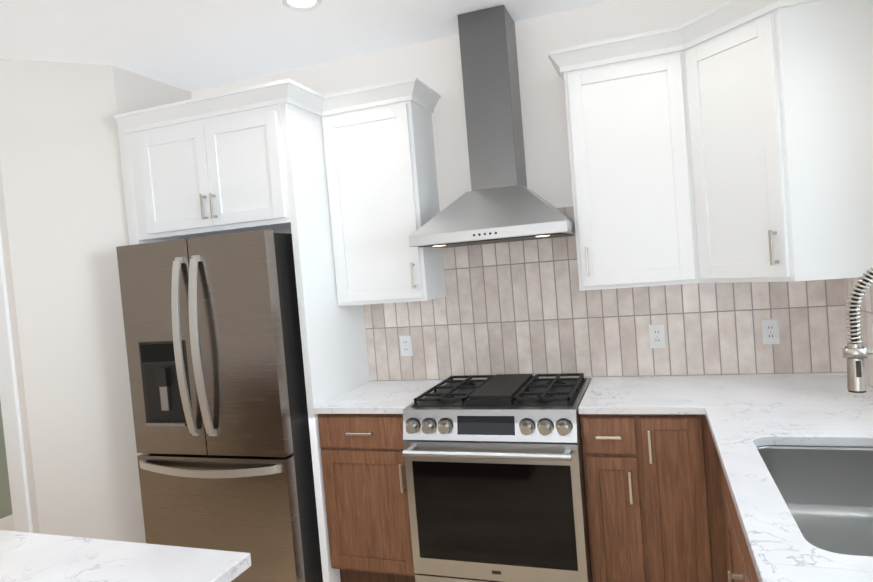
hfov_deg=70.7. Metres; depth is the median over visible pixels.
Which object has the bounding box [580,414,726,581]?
base cabinet
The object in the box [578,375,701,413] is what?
countertop
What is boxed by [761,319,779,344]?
outlet
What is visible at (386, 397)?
countertop
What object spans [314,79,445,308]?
upper cabinet
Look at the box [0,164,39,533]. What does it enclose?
wall
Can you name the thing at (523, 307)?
backsplash
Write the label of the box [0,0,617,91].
ceiling
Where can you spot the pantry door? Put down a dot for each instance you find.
(6, 519)
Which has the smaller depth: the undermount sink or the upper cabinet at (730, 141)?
the undermount sink
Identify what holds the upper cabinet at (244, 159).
attached to the wall at (435, 66)
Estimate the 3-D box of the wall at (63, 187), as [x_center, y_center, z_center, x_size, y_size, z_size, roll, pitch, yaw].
[-1.753,0.173,3.477,0.385,2.740,0.970,-4,2,20]
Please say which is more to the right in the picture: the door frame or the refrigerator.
the refrigerator
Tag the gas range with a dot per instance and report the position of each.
(495, 477)
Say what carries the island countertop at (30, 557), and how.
on the kitchen island
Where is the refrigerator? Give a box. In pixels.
[116,230,322,581]
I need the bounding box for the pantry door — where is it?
[0,402,13,530]
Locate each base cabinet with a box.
[318,414,415,581]
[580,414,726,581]
[719,459,758,581]
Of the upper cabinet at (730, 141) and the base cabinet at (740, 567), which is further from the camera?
the upper cabinet at (730, 141)
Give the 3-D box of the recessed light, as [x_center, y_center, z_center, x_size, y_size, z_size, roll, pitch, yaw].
[-0.588,-1.264,2.687,0.170,0.007,0.170,-4,2,20]
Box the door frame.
[0,229,32,532]
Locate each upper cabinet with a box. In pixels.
[118,81,325,244]
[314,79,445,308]
[547,0,872,290]
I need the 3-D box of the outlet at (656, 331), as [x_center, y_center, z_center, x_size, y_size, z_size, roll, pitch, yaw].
[1.070,0.220,2.984,0.070,0.115,0.008,-4,2,20]
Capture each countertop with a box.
[0,530,250,581]
[313,380,442,413]
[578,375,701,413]
[694,372,872,581]
[718,373,861,403]
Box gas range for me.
[403,373,591,581]
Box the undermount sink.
[757,445,872,556]
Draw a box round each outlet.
[399,335,412,355]
[649,324,665,347]
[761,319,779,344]
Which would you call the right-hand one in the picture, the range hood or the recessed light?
the range hood
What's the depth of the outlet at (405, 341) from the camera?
3.42 m
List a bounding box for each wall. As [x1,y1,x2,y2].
[0,59,191,542]
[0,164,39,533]
[191,0,728,379]
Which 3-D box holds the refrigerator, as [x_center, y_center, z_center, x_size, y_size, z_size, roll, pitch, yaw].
[-1.011,0.609,3.276,0.876,1.765,0.811,-4,2,20]
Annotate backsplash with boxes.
[363,206,842,380]
[839,278,872,386]
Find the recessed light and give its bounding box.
[282,0,321,9]
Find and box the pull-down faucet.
[842,267,872,392]
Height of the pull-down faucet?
0.555 m
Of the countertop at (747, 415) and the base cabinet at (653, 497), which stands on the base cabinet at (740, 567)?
the countertop at (747, 415)
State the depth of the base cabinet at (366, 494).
2.89 m
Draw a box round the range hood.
[409,5,574,247]
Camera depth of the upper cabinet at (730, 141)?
2.44 m
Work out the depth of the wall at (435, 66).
3.14 m
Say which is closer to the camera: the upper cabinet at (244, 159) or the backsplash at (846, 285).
the backsplash at (846, 285)
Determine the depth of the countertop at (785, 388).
2.52 m

